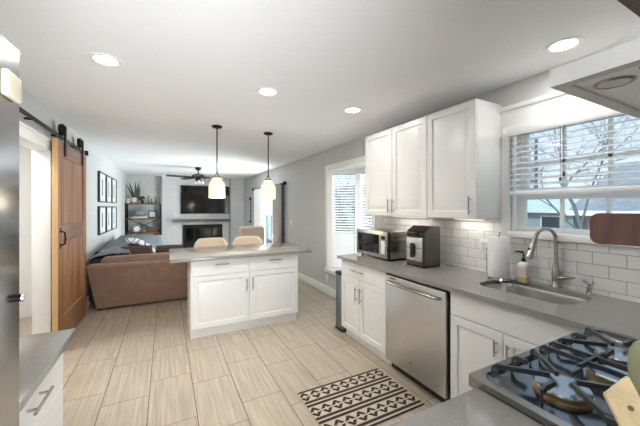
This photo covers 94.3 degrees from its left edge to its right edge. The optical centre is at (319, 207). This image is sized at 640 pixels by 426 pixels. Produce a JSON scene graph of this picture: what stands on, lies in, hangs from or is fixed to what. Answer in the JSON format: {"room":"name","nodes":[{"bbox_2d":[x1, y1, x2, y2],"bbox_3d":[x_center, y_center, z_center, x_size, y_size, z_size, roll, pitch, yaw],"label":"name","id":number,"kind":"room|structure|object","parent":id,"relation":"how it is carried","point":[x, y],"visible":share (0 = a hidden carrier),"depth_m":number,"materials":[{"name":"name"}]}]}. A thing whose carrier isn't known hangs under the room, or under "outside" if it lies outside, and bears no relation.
{"room":"kitchen","nodes":[
{"label":"kitchen","id":0,"kind":"room"},
{"bbox_2d":[19,145,31,317],"bbox_3d":[-3.326,0.240,2.612,1.180,2.440,3.100,0,0,-27],"label":"wall","id":1,"kind":"structure","parent":0,"point":[25,154],"depth_m":3.94,"materials":[{"name":"white paint"}]},
{"bbox_2d":[19,87,126,297],"bbox_3d":[-3.435,0.240,4.234,0.120,2.440,10.920,0,0,-27],"label":"wall","id":2,"kind":"structure","parent":0,"point":[96,161],"depth_m":4.67,"materials":[{"name":"grey paint"}]},
{"bbox_2d":[19,121,51,334],"bbox_3d":[-2.578,0.390,2.600,0.156,2.140,1.010,0,0,-27],"label":"door frame","id":3,"kind":"structure","parent":2,"relation":"in","point":[40,145],"depth_m":2.94,"materials":[{"name":"white paint"}]},
{"bbox_2d":[19,106,87,331],"bbox_3d":[-2.601,0.277,2.898,0.130,2.327,2.740,0,0,-27],"label":"barn door","id":4,"kind":"structure","parent":2,"relation":"in","point":[68,164],"depth_m":3.30,"materials":[{"name":"brown wood"}]},
{"bbox_2d":[86,295,89,307],"bbox_3d":[-4.243,1.393,5.944,0.018,0.135,6.460,0,0,-27],"label":"baseboard","id":5,"kind":"structure","parent":2,"relation":"attached to","point":[87,298],"depth_m":4.36,"materials":[{"name":"white paint"}]},
{"bbox_2d":[97,171,106,202],"bbox_3d":[-3.934,-0.362,5.367,0.034,0.535,0.650,0,0,-27],"label":"picture frame","id":6,"kind":"object","parent":2,"relation":"attached to","point":[101,177],"visible":1,"depth_m":5.29,"materials":[{"name":"white paper"}]},
{"bbox_2d":[100,173,104,200],"bbox_3d":[-3.941,-0.362,5.363,0.019,0.505,0.600,0,0,-27],"label":"print","id":7,"kind":"object","parent":6,"relation":"attached to","point":[102,175],"depth_m":5.37,"materials":[{"name":"white paper"}]},
{"bbox_2d":[97,206,106,234],"bbox_3d":[-3.934,0.228,5.367,0.034,0.495,0.650,0,0,-27],"label":"picture frame","id":8,"kind":"object","parent":2,"relation":"attached to","point":[101,210],"visible":1,"depth_m":5.29,"materials":[{"name":"black plastic"}]},
{"bbox_2d":[100,208,104,232],"bbox_3d":[-3.941,0.228,5.363,0.019,0.465,0.600,0,0,-27],"label":"print","id":9,"kind":"object","parent":8,"relation":"attached to","point":[102,210],"depth_m":5.37,"materials":[{"name":"white paper"}]},
{"bbox_2d":[107,175,111,202],"bbox_3d":[-4.245,-0.362,5.966,0.034,0.535,0.620,0,0,-27],"label":"picture frame","id":10,"kind":"object","parent":2,"relation":"attached to","point":[109,179],"visible":0.79,"depth_m":6.04,"materials":[{"name":"white paper"}]},
{"bbox_2d":[107,206,111,231],"bbox_3d":[-4.245,0.228,5.966,0.034,0.495,0.620,0,0,-27],"label":"picture frame","id":11,"kind":"object","parent":2,"relation":"attached to","point":[109,209],"visible":0.78,"depth_m":6.04,"materials":[{"name":"black plastic"}]},
{"bbox_2d":[112,178,116,202],"bbox_3d":[-4.548,-0.362,6.552,0.034,0.535,0.620,0,0,-27],"label":"picture frame","id":12,"kind":"object","parent":2,"relation":"attached to","point":[114,181],"visible":0.82,"depth_m":6.63,"materials":[{"name":"white paper"}]},
{"bbox_2d":[113,180,115,201],"bbox_3d":[-4.555,-0.362,6.548,0.019,0.505,0.570,0,0,-27],"label":"print","id":13,"kind":"object","parent":12,"relation":"attached to","point":[114,181],"depth_m":6.63,"materials":[{"name":"white paper"}]},
{"bbox_2d":[112,207,116,229],"bbox_3d":[-4.548,0.228,6.552,0.034,0.495,0.620,0,0,-27],"label":"picture frame","id":14,"kind":"object","parent":2,"relation":"attached to","point":[114,209],"visible":0.84,"depth_m":6.63,"materials":[{"name":"black plastic"}]},
{"bbox_2d":[113,208,115,227],"bbox_3d":[-4.555,0.228,6.548,0.019,0.465,0.570,0,0,-27],"label":"print","id":15,"kind":"object","parent":14,"relation":"attached to","point":[114,209],"depth_m":6.63,"materials":[{"name":"white paper"}]},
{"bbox_2d":[127,175,160,236],"bbox_3d":[-4.304,0.240,9.821,3.720,2.440,0.200,0,0,-27],"label":"wall","id":16,"kind":"structure","parent":0,"point":[151,183],"depth_m":9.15,"materials":[{"name":"grey paint"}]},
{"bbox_2d":[162,176,243,244],"bbox_3d":[-3.822,0.240,9.880,2.530,2.440,0.140,0,0,-27],"label":"wall","id":17,"kind":"structure","parent":0,"point":[171,186],"depth_m":9.57,"materials":[{"name":"white brick"}]},
{"bbox_2d":[161,176,229,244],"bbox_3d":[-4.039,0.240,9.756,2.110,2.440,0.160,0,0,-27],"label":"trim","id":18,"kind":"structure","parent":17,"relation":"attached to","point":[161,176],"depth_m":10.17,"materials":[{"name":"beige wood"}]},
{"bbox_2d":[172,219,229,222],"bbox_3d":[-3.836,0.427,9.669,1.750,0.085,0.219,0,0,-27],"label":"mantel","id":19,"kind":"object","parent":17,"relation":"attached to","point":[185,220],"visible":1,"depth_m":9.56,"materials":[{"name":"grey wood"}]},
{"bbox_2d":[183,224,221,247],"bbox_3d":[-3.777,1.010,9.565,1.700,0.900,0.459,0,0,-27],"label":"fireplace insert","id":20,"kind":"object","parent":17,"relation":"in","point":[191,233],"visible":0.49,"depth_m":9.70,"materials":[{"name":"black metal"}]},
{"bbox_2d":[181,185,228,213],"bbox_3d":[-3.768,-0.253,9.793,1.505,0.915,0.062,0,0,-27],"label":"television","id":21,"kind":"object","parent":17,"relation":"attached to","point":[194,199],"visible":0.98,"depth_m":9.70,"materials":[{"name":"black plastic"}]},
{"bbox_2d":[19,279,441,425],"bbox_3d":[-1.788,1.500,4.187,5.560,0.080,12.520,0,0,-27],"label":"floor","id":22,"kind":"structure","parent":0,"point":[140,364],"depth_m":2.73,"materials":[{"name":"beige tile"}]},
{"bbox_2d":[0,31,25,425],"bbox_3d":[-0.914,0.512,0.274,0.690,1.895,0.888,0,0,-27],"label":"refrigerator","id":23,"kind":"object","parent":22,"relation":"on","point":[10,83],"visible":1,"depth_m":0.75,"materials":[{"name":"grey metal"}]},
{"bbox_2d":[19,353,62,425],"bbox_3d":[-1.262,1.018,0.917,0.680,0.884,0.530,0,0,-27],"label":"base cabinet","id":24,"kind":"object","parent":22,"relation":"on","point":[45,406],"visible":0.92,"depth_m":1.11,"materials":[{"name":"white wood"}]},
{"bbox_2d":[19,328,75,412],"bbox_3d":[-1.272,0.560,0.931,0.677,0.030,0.575,0,0,-27],"label":"countertop","id":25,"kind":"structure","parent":24,"relation":"on","point":[38,353],"depth_m":1.09,"materials":[{"name":"grey stone"}]},
{"bbox_2d":[87,252,186,310],"bbox_3d":[-2.969,1.060,6.008,2.260,0.800,3.200,0,0,-27],"label":"sectional sofa","id":26,"kind":"object","parent":22,"relation":"on","point":[115,280],"visible":0.59,"depth_m":4.38,"materials":[{"name":"brown leather"}]},
{"bbox_2d":[88,243,136,260],"bbox_3d":[-3.310,0.799,4.873,0.628,0.377,0.949,0,0,-27],"label":"throw blanket","id":27,"kind":"object","parent":26,"relation":"on","point":[116,249],"visible":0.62,"depth_m":4.59,"materials":[{"name":"grey fabric"}]},
{"bbox_2d":[95,235,137,253],"bbox_3d":[-3.860,0.746,5.771,0.460,0.259,2.200,0,0,-27],"label":"blanket","id":28,"kind":"object","parent":26,"relation":"on","point":[119,241],"visible":0.58,"depth_m":5.32,"materials":[{"name":"grey fabric"}]},
{"bbox_2d":[120,245,152,254],"bbox_3d":[-2.960,0.815,4.796,0.458,0.391,0.212,0,0,-27],"label":"pillow","id":29,"kind":"object","parent":26,"relation":"on","point":[140,249],"visible":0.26,"depth_m":4.78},
{"bbox_2d":[126,237,155,252],"bbox_3d":[-3.359,0.759,5.609,0.498,0.376,1.311,0,0,-34],"label":"throw blanket","id":30,"kind":"object","parent":26,"relation":"on","point":[134,240],"visible":0.62,"depth_m":5.43,"materials":[{"name":"white fabric"}]},
{"bbox_2d":[135,235,164,249],"bbox_3d":[-3.471,0.820,6.085,0.218,0.492,0.620,0,0,34],"label":"pillow","id":31,"kind":"object","parent":26,"relation":"on","point":[154,240],"visible":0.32,"depth_m":6.09,"materials":[{"name":"grey fabric"}]},
{"bbox_2d":[155,245,183,252],"bbox_3d":[-2.534,0.820,5.017,0.438,0.372,0.209,0,0,-27],"label":"pillow","id":32,"kind":"object","parent":26,"relation":"on","point":[162,248],"visible":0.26,"depth_m":4.97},
{"bbox_2d":[125,203,160,234],"bbox_3d":[-5.229,0.666,8.818,0.905,1.587,0.390,0,0,-27],"label":"shelf unit","id":33,"kind":"object","parent":22,"relation":"on","point":[127,232],"visible":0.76,"depth_m":8.71,"materials":[{"name":"brown wood"}]},
{"bbox_2d":[126,181,140,202],"bbox_3d":[-5.473,-0.444,8.697,0.374,0.633,0.251,0,0,-27],"label":"potted plant","id":34,"kind":"object","parent":33,"relation":"on","point":[133,199],"visible":0.95,"depth_m":8.65,"materials":[{"name":"green plant"}]},
{"bbox_2d":[132,225,140,232],"bbox_3d":[-5.357,0.620,8.681,0.220,0.220,0.055,0,0,-27],"label":"desk clock","id":35,"kind":"object","parent":33,"relation":"on","point":[136,228],"visible":1,"depth_m":8.66,"materials":[{"name":"grey ceramic"}]},
{"bbox_2d":[138,196,144,202],"bbox_3d":[-5.253,-0.235,8.761,0.183,0.216,0.120,0,0,-27],"label":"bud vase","id":36,"kind":"object","parent":33,"relation":"on","point":[141,198],"visible":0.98,"depth_m":8.74,"materials":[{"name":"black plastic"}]},
{"bbox_2d":[146,227,157,231],"bbox_3d":[-5.029,0.661,8.916,0.300,0.143,0.240,0,0,-27],"label":"lidded box","id":37,"kind":"object","parent":33,"relation":"on","point":[149,229],"visible":0.99,"depth_m":8.82,"materials":[{"name":"brown wood"}]},
{"bbox_2d":[148,210,156,217],"bbox_3d":[-5.010,0.201,8.880,0.220,0.222,0.020,0,0,-27],"label":"photo frame","id":38,"kind":"object","parent":33,"relation":"on","point":[151,214],"visible":0.98,"depth_m":8.88,"materials":[{"name":"black plastic"}]},
{"bbox_2d":[149,212,154,216],"bbox_3d":[-5.013,0.200,8.885,0.170,0.170,0.007,0,0,-27],"label":"print","id":39,"kind":"object","parent":38,"relation":"attached to","point":[151,214],"depth_m":8.88},
{"bbox_3d":[-5.317,0.288,8.755,0.390,0.050,0.250,0,0,-27],"label":"book","id":40,"kind":"object","parent":33,"relation":"on","visible":0},
{"bbox_2d":[133,211,146,216],"bbox_3d":[-5.299,0.188,8.742,0.370,0.150,0.370,0,0,-27],"label":"serving bowl","id":41,"kind":"object","parent":40,"relation":"on","point":[136,213],"visible":0.97,"depth_m":8.62,"materials":[{"name":"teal ceramic"}]},
{"bbox_2d":[194,238,227,246],"bbox_3d":[-1.554,0.956,4.267,0.488,1.011,0.402,0,0,-27],"label":"counter stool","id":42,"kind":"object","parent":22,"relation":"on","point":[202,242],"visible":0.23,"depth_m":4.41,"materials":[{"name":"beige fabric"}]},
{"bbox_2d":[187,254,297,338],"bbox_3d":[-0.972,1.022,3.786,1.280,0.876,0.624,0,0,-27],"label":"kitchen island","id":43,"kind":"object","parent":22,"relation":"on","point":[224,295],"visible":0.88,"depth_m":3.51,"materials":[{"name":"white wood"}]},
{"bbox_2d":[169,242,312,262],"bbox_3d":[-1.043,0.565,3.892,1.660,0.038,0.930,0,0,-27],"label":"island countertop","id":44,"kind":"structure","parent":43,"relation":"on","point":[178,255],"depth_m":3.69,"materials":[{"name":"grey stone"}]},
{"bbox_2d":[232,236,262,244],"bbox_3d":[-1.083,0.956,4.533,0.488,1.011,0.402,0,0,-27],"label":"counter stool","id":45,"kind":"object","parent":22,"relation":"on","point":[241,240],"visible":0.19,"depth_m":4.68,"materials":[{"name":"beige fabric"}]},
{"bbox_2d":[239,226,264,242],"bbox_3d":[-1.609,0.935,6.752,0.640,1.050,0.630,0,0,-27],"label":"armchair","id":46,"kind":"object","parent":22,"relation":"on","point":[259,231],"visible":0.13,"depth_m":6.48,"materials":[{"name":"beige fabric"}]},
{"bbox_2d":[335,270,345,332],"bbox_3d":[0.373,1.113,3.615,0.340,0.695,0.175,0,0,-27],"label":"trash can","id":47,"kind":"object","parent":22,"relation":"on","point":[338,326],"visible":0.28,"depth_m":3.53,"materials":[{"name":"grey metal"}]},
{"bbox_2d":[298,368,423,425],"bbox_3d":[0.300,1.456,2.262,0.785,0.009,0.550,0,0,-27],"label":"kitchen rug","id":48,"kind":"object","parent":22,"relation":"on","point":[369,398],"visible":1,"depth_m":2.23,"materials":[{"name":"fabric"}]},
{"bbox_2d":[342,260,391,364],"bbox_3d":[0.683,1.019,3.188,0.654,0.882,0.779,0,0,-27],"label":"base cabinet","id":49,"kind":"object","parent":22,"relation":"on","point":[363,287],"visible":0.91,"depth_m":3.00,"materials":[{"name":"white wood"}]},
{"bbox_2d":[337,253,639,337],"bbox_3d":[1.177,0.561,2.193,0.729,0.030,3.050,0,0,-27],"label":"countertop","id":50,"kind":"structure","parent":49,"relation":"on","point":[622,316],"depth_m":1.82,"materials":[{"name":"grey stone"}]},
{"bbox_2d":[357,228,406,260],"bbox_3d":[0.728,0.397,3.329,0.383,0.298,0.570,0,0,-27],"label":"microwave","id":51,"kind":"object","parent":50,"relation":"on","point":[386,243],"visible":0.95,"depth_m":3.10,"materials":[{"name":"silver metal"}]},
{"bbox_2d":[406,225,439,267],"bbox_3d":[0.955,0.359,2.793,0.257,0.374,0.220,0,0,-27],"label":"air fryer","id":52,"kind":"object","parent":50,"relation":"on","point":[423,241],"visible":1,"depth_m":2.72,"materials":[{"name":"grey metal"}]},
{"bbox_2d":[486,232,511,280],"bbox_3d":[1.371,0.368,2.277,0.168,0.356,0.168,0,0,-27],"label":"paper towel holder","id":53,"kind":"object","parent":50,"relation":"on","point":[498,246],"visible":1,"depth_m":2.22,"materials":[{"name":"white paper"}]},
{"bbox_2d":[515,250,529,282],"bbox_3d":[1.488,0.431,2.180,0.058,0.229,0.084,0,0,-27],"label":"soap bottle","id":54,"kind":"object","parent":50,"relation":"on","point":[523,268],"visible":1,"depth_m":2.16,"materials":[{"name":"brown"}]},
{"bbox_2d":[485,283,586,304],"bbox_3d":[1.393,0.666,1.967,0.403,0.181,0.588,0,0,-27],"label":"sink","id":55,"kind":"object","parent":50,"relation":"in","point":[538,294],"visible":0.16,"depth_m":2.10,"materials":[{"name":"silver metal"}]},
{"bbox_2d":[525,227,574,287],"bbox_3d":[1.530,0.338,2.015,0.278,0.416,0.139,0,0,14],"label":"faucet","id":56,"kind":"object","parent":50,"relation":"on","point":[556,276],"visible":1,"depth_m":2.01,"materials":[{"name":"silver metal"}]},
{"bbox_2d":[583,279,594,294],"bbox_3d":[1.687,0.500,1.869,0.055,0.092,0.044,0,0,23],"label":"soap pump","id":57,"kind":"object","parent":50,"relation":"on","point":[589,288],"visible":1,"depth_m":1.86,"materials":[{"name":"silver metal"}]},
{"bbox_2d":[386,273,450,401],"bbox_3d":[0.989,1.025,2.524,0.680,0.870,0.666,0,0,-27],"label":"dishwasher","id":58,"kind":"object","parent":22,"relation":"on","point":[418,315],"visible":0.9,"depth_m":2.32,"materials":[{"name":"silver metal"}]},
{"bbox_2d":[448,291,450,398],"bbox_3d":[1.034,0.980,2.547,0.580,0.780,0.666,0,0,-27],"label":"tub","id":59,"kind":"object","parent":58,"relation":"in","point":[449,292],"depth_m":2.12,"materials":[{"name":"black plastic"}]},
{"bbox_2d":[451,292,579,397],"bbox_3d":[1.362,1.019,1.878,0.654,0.882,0.800,0,0,-27],"label":"base cabinet","id":60,"kind":"object","parent":22,"relation":"on","point":[483,334],"visible":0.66,"depth_m":1.86,"materials":[{"name":"white wood"}]},
{"bbox_2d":[469,326,639,425],"bbox_3d":[0.994,0.962,0.832,0.846,0.937,0.742,0,0,-27],"label":"stove","id":61,"kind":"object","parent":22,"relation":"on","point":[563,381],"visible":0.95,"depth_m":0.91,"materials":[{"name":"silver metal"}]},
{"bbox_3d":[0.367,1.018,0.438,0.614,0.884,0.680,0,0,-27],"label":"base cabinet","id":62,"kind":"object","parent":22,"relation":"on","visible":0},
{"bbox_2d":[389,388,542,425],"bbox_3d":[0.355,0.561,0.444,0.640,0.030,0.702,0,0,-27],"label":"countertop","id":63,"kind":"structure","parent":62,"relation":"on","point":[474,407],"depth_m":0.78,"materials":[{"name":"grey stone"}]},
{"bbox_3d":[0.465,0.471,0.320,0.140,0.150,0.140,0,0,-27],"label":"utensil crock","id":64,"kind":"object","parent":63,"relation":"on","visible":0},
{"bbox_2d":[590,213,639,245],"bbox_3d":[0.497,0.263,0.407,0.067,0.507,0.185,0,0,-20],"label":"wooden turner","id":65,"kind":"object","parent":64,"relation":"in","point":[605,228],"visible":1,"depth_m":0.46,"materials":[{"name":"brown wood"}]},
{"bbox_2d":[603,376,639,425],"bbox_3d":[0.434,0.379,0.364,0.040,0.284,0.132,0,0,-18],"label":"wooden spatula","id":66,"kind":"object","parent":64,"relation":"in","point":[622,398],"visible":1,"depth_m":0.41,"materials":[{"name":"brown wood"}]},
{"bbox_2d":[627,340,639,396],"bbox_3d":[0.470,0.356,0.376,0.050,0.321,0.134,0,0,8],"label":"spatula","id":67,"kind":"object","parent":64,"relation":"in","point":[633,361],"visible":0.74,"depth_m":0.43,"materials":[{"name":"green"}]},
{"bbox_2d":[0,0,639,178],"bbox_3d":[-2.378,-1.030,4.782,5.060,0.100,10.920,0,0,-27],"label":"ceiling","id":68,"kind":"structure","parent":0,"point":[190,67],"depth_m":1.98,"materials":[{"name":"white paint"}]},
{"bbox_2d":[87,53,123,67],"bbox_3d":[-1.424,-0.977,1.976,0.196,0.006,0.196,0,0,-27],"label":"recessed light","id":69,"kind":"object","parent":68,"relation":"in","point":[106,60],"visible":1,"depth_m":1.97,"materials":[{"name":"white paint"}]},
{"bbox_2d":[166,167,226,183],"bbox_3d":[-2.995,-0.782,7.244,1.365,0.395,1.357,0,0,-27],"label":"ceiling fan","id":70,"kind":"object","parent":68,"relation":"hanging from","point":[198,177],"visible":0.98,"depth_m":7.22,"materials":[{"name":"brown metal"}]},
{"bbox_2d":[208,125,224,197],"bbox_3d":[-1.240,-0.548,3.575,0.192,0.864,0.192,0,0,-27],"label":"pendant lamp","id":71,"kind":"object","parent":68,"relation":"hanging from","point":[216,189],"visible":1,"depth_m":3.52,"materials":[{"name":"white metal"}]},
{"bbox_2d":[256,87,279,96],"bbox_3d":[-0.441,-0.977,2.520,0.196,0.006,0.196,0,0,-27],"label":"recessed light","id":72,"kind":"object","parent":68,"relation":"in","point":[265,91],"visible":1,"depth_m":2.52,"materials":[{"name":"white paint"}]},
{"bbox_2d":[261,132,275,198],"bbox_3d":[-0.681,-0.548,3.910,0.192,0.864,0.192,0,0,-27],"label":"pendant lamp","id":73,"kind":"object","parent":68,"relation":"hanging from","point":[268,190],"visible":1,"depth_m":3.85,"materials":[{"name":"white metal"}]},
{"bbox_2d":[343,107,362,113],"bbox_3d":[0.332,-0.977,2.988,0.196,0.006,0.196,0,0,-27],"label":"recessed light","id":74,"kind":"object","parent":68,"relation":"in","point":[351,110],"visible":1,"depth_m":2.99,"materials":[{"name":"white paint"}]},
{"bbox_2d":[543,36,584,53],"bbox_3d":[1.470,-0.977,1.793,0.196,0.006,0.196,0,0,-27],"label":"recessed light","id":75,"kind":"object","parent":68,"relation":"in","point":[565,44],"visible":1,"depth_m":1.79,"materials":[{"name":"white paint"}]},
{"bbox_2d":[244,49,630,289],"bbox_3d":[-0.248,0.240,5.887,0.140,2.440,10.920,0,0,-27],"label":"wall","id":76,"kind":"structure","parent":0,"point":[304,190],"depth_m":5.38,"materials":[{"name":"grey paint"}]},
{"bbox_2d":[249,197,250,222],"bbox_3d":[-2.242,0.080,9.527,0.050,0.800,0.140,0,0,-27],"label":"wall lantern","id":77,"kind":"object","parent":76,"relation":"attached to","point":[250,197],"visible":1,"depth_m":9.51,"materials":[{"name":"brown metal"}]},
{"bbox_2d":[263,199,272,242],"bbox_3d":[-1.267,0.440,7.831,0.060,2.000,1.630,0,0,-27],"label":"door","id":78,"kind":"structure","parent":76,"relation":"in","point":[263,199],"depth_m":8.49,"materials":[{"name":"white paint"}]},
{"bbox_2d":[252,181,286,190],"bbox_3d":[-1.373,-0.540,7.759,0.135,0.090,2.740,0,0,-27],"label":"curtain rod","id":79,"kind":"object","parent":76,"relation":"attached to","point":[284,182],"visible":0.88,"depth_m":6.77,"materials":[{"name":"brown metal"}]},
{"bbox_2d":[254,188,262,225],"bbox_3d":[-1.775,0.185,8.485,0.068,1.450,0.800,0,0,-27],"label":"curtain","id":80,"kind":"object","parent":79,"relation":"hanging from","point":[258,202],"visible":0.63,"depth_m":8.36,"materials":[{"name":"white fabric"}]},
{"bbox_2d":[273,184,281,242],"bbox_3d":[-1.011,0.450,7.012,0.078,1.980,0.580,0,0,-27],"label":"curtain","id":81,"kind":"object","parent":79,"relation":"hanging from","point":[277,203],"visible":0.54,"depth_m":6.92,"materials":[{"name":"grey fabric"}]},
{"bbox_2d":[282,184,283,241],"bbox_3d":[-0.844,0.450,6.690,0.048,1.980,0.055,0,0,-27],"label":"curtain","id":82,"kind":"object","parent":79,"relation":"hanging from","point":[282,184],"visible":0.52,"depth_m":6.67,"materials":[{"name":"grey fabric"}]},
{"bbox_2d":[298,272,335,298],"bbox_3d":[-0.012,1.393,5.260,0.018,0.135,3.450,0,0,-27],"label":"baseboard","id":83,"kind":"structure","parent":76,"relation":"attached to","point":[329,291],"depth_m":5.30,"materials":[{"name":"white paint"}]},
{"bbox_2d":[325,156,375,275],"bbox_3d":[0.600,0.193,4.546,0.470,1.795,1.360,0,0,-27],"label":"window","id":84,"kind":"structure","parent":76,"relation":"in","point":[356,163],"depth_m":4.96,"materials":[{"name":"white paint"}]},
{"bbox_2d":[331,169,354,266],"bbox_3d":[0.384,0.181,4.896,0.390,1.609,0.066,0,0,12],"label":"window blind","id":85,"kind":"object","parent":84,"relation":"attached to","point":[343,241],"visible":0.88,"depth_m":4.90,"materials":[{"name":"white plastic"}]},
{"bbox_2d":[356,167,371,227],"bbox_3d":[0.727,0.181,4.601,0.066,1.609,0.480,0,0,-27],"label":"window blind","id":86,"kind":"object","parent":84,"relation":"attached to","point":[360,170],"visible":0.27,"depth_m":4.71,"materials":[{"name":"white plastic"}]},
{"bbox_2d":[365,116,426,216],"bbox_3d":[0.879,-0.371,3.165,0.362,0.918,0.938,0,0,-27],"label":"upper cabinet","id":87,"kind":"object","parent":76,"relation":"attached to","point":[395,157],"visible":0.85,"depth_m":3.04,"materials":[{"name":"white wood"}]},
{"bbox_2d":[427,98,501,218],"bbox_3d":[1.206,-0.371,2.535,0.362,0.918,0.477,0,0,-27],"label":"upper cabinet","id":88,"kind":"object","parent":76,"relation":"attached to","point":[464,139],"visible":1,"depth_m":2.37,"materials":[{"name":"white wood"}]},
{"bbox_2d":[453,218,485,219],"bbox_3d":[1.290,0.095,2.573,0.030,0.020,0.300,0,0,-27],"label":"light","id":89,"kind":"object","parent":88,"relation":"attached to","point":[453,218],"visible":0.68,"depth_m":2.53,"materials":[{"name":"white"}]},
{"bbox_2d":[383,216,639,302],"bbox_3d":[1.498,0.317,2.359,0.009,0.458,3.050,0,0,-27],"label":"backsplash","id":90,"kind":"structure","parent":76,"relation":"attached to","point":[615,271],"depth_m":2.11,"materials":[{"name":"white tile"}]},
{"bbox_2d":[479,239,487,253],"bbox_3d":[1.407,0.330,2.515,0.009,0.120,0.120,0,0,-27],"label":"power outlet","id":91,"kind":"object","parent":90,"relation":"attached to","point":[483,243],"visible":0.67,"depth_m":2.53,"materials":[{"name":"white plastic"}]},
{"bbox_2d":[499,91,639,247],"bbox_3d":[1.778,-0.281,1.927,0.190,1.038,1.165,0,0,-27],"label":"window","id":92,"kind":"structure","parent":76,"relation":"in","point":[558,102],"depth_m":2.18,"materials":[{"name":"white paint"}]},
{"bbox_2d":[507,105,639,232],"bbox_3d":[1.698,-0.217,1.893,0.067,0.815,0.958,0,0,-27],"label":"window blind","id":93,"kind":"object","parent":92,"relation":"attached to","point":[599,111],"visible":1,"depth_m":1.95,"materials":[{"name":"white plastic"}]},
{"bbox_2d":[617,0,639,16],"bbox_3d":[1.393,-0.800,0.875,1.559,0.320,0.512,0,0,-27],"label":"upper cabinet","id":94,"kind":"object","parent":76,"relation":"attached to","point":[633,5],"visible":1,"depth_m":0.94,"materials":[{"name":"brown"}]},
{"bbox_2d":[517,261,529,276],"bbox_3d":[1.491,0.447,2.175,0.056,0.110,0.072,0,0,-27],"label":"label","id":95,"kind":"object","parent":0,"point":[523,268],"depth_m":2.15,"materials":[{"name":"white"}]},
{"bbox_3d":[1.290,0.240,0.466,2.120,2.440,0.120,0,0,-27],"label":"wall","id":96,"kind":"structure","parent":0,"visible":0},
{"bbox_2d":[550,27,639,118],"bbox_3d":[1.031,-0.396,0.686,0.778,0.199,0.510,0,0,-27],"label":"range hood","id":97,"kind":"object","parent":96,"relation":"attached to","point":[609,78],"visible":1,"depth_m":0.70,"materials":[{"name":"grey metal"}]},
{"label":"outside","id":98,"kind":"structure","parent":0,"visible":0},
{"bbox_2d":[266,215,366,253],"bbox_3d":[35.580,1.920,32.529,86.880,0.080,115.000,0,0,-27],"label":"ground","id":99,"kind":"structure","parent":98,"point":[268,217],"depth_m":25.38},
{"bbox_2d":[336,189,349,230],"bbox_3d":[0.805,0.035,19.004,2.386,3.690,2.423,0,0,-27],"label":"evergreen tree","id":100,"kind":"object","parent":99,"relation":"on","point":[336,189],"visible":0.07,"depth_m":18.54,"materials":[{"name":"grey plant"}]},
{"bbox_2d":[336,175,364,230],"bbox_3d":[1.518,-0.411,17.015,3.745,4.591,2.286,0,0,-1],"label":"bare tree","id":101,"kind":"object","parent":99,"relation":"on","point":[351,175],"visible":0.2,"depth_m":16.71,"materials":[{"name":"grey plant"}]},
{"bbox_2d":[338,185,370,224],"bbox_3d":[6.436,-0.430,33.188,6.720,4.620,15.700,0,0,-27],"label":"house","id":102,"kind":"structure","parent":99,"relation":"on","point":[363,185],"depth_m":32.82,"materials":[{"name":"grey"}]},
{"bbox_2d":[530,141,557,188],"bbox_3d":[7.915,-0.636,12.001,3.019,5.034,3.335,0,0,17],"label":"bare tree","id":103,"kind":"object","parent":99,"relation":"on","point":[530,141],"visible":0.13,"depth_m":11.08,"materials":[{"name":"grey plant"}]},
{"bbox_2d":[527,199,586,229],"bbox_3d":[12.150,0.670,15.649,6.720,2.420,5.100,0,0,-27],"label":"house","id":104,"kind":"structure","parent":99,"relation":"on","point":[539,213],"depth_m":13.26,"materials":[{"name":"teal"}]},
{"bbox_2d":[531,139,614,187],"bbox_3d":[19.741,-1.580,14.066,0.280,6.920,18.801,0,0,-27],"label":"utility pole","id":105,"kind":"object","parent":99,"relation":"on","point":[535,141],"visible":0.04,"depth_m":21.61,"materials":[{"name":"grey wood"}]},
{"bbox_2d":[530,113,639,228],"bbox_3d":[6.251,-0.404,7.451,3.282,4.577,2.832,0,0,41],"label":"bare tree","id":106,"kind":"object","parent":99,"relation":"on","point":[579,221],"visible":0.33,"depth_m":7.28,"materials":[{"name":"grey plant"}]},
{"bbox_2d":[566,164,639,229],"bbox_3d":[11.234,0.220,8.726,6.720,3.320,3.850,0,0,-27],"label":"house","id":107,"kind":"structure","parent":99,"relation":"on","point":[595,205],"depth_m":8.66,"materials":[{"name":"grey brick"}]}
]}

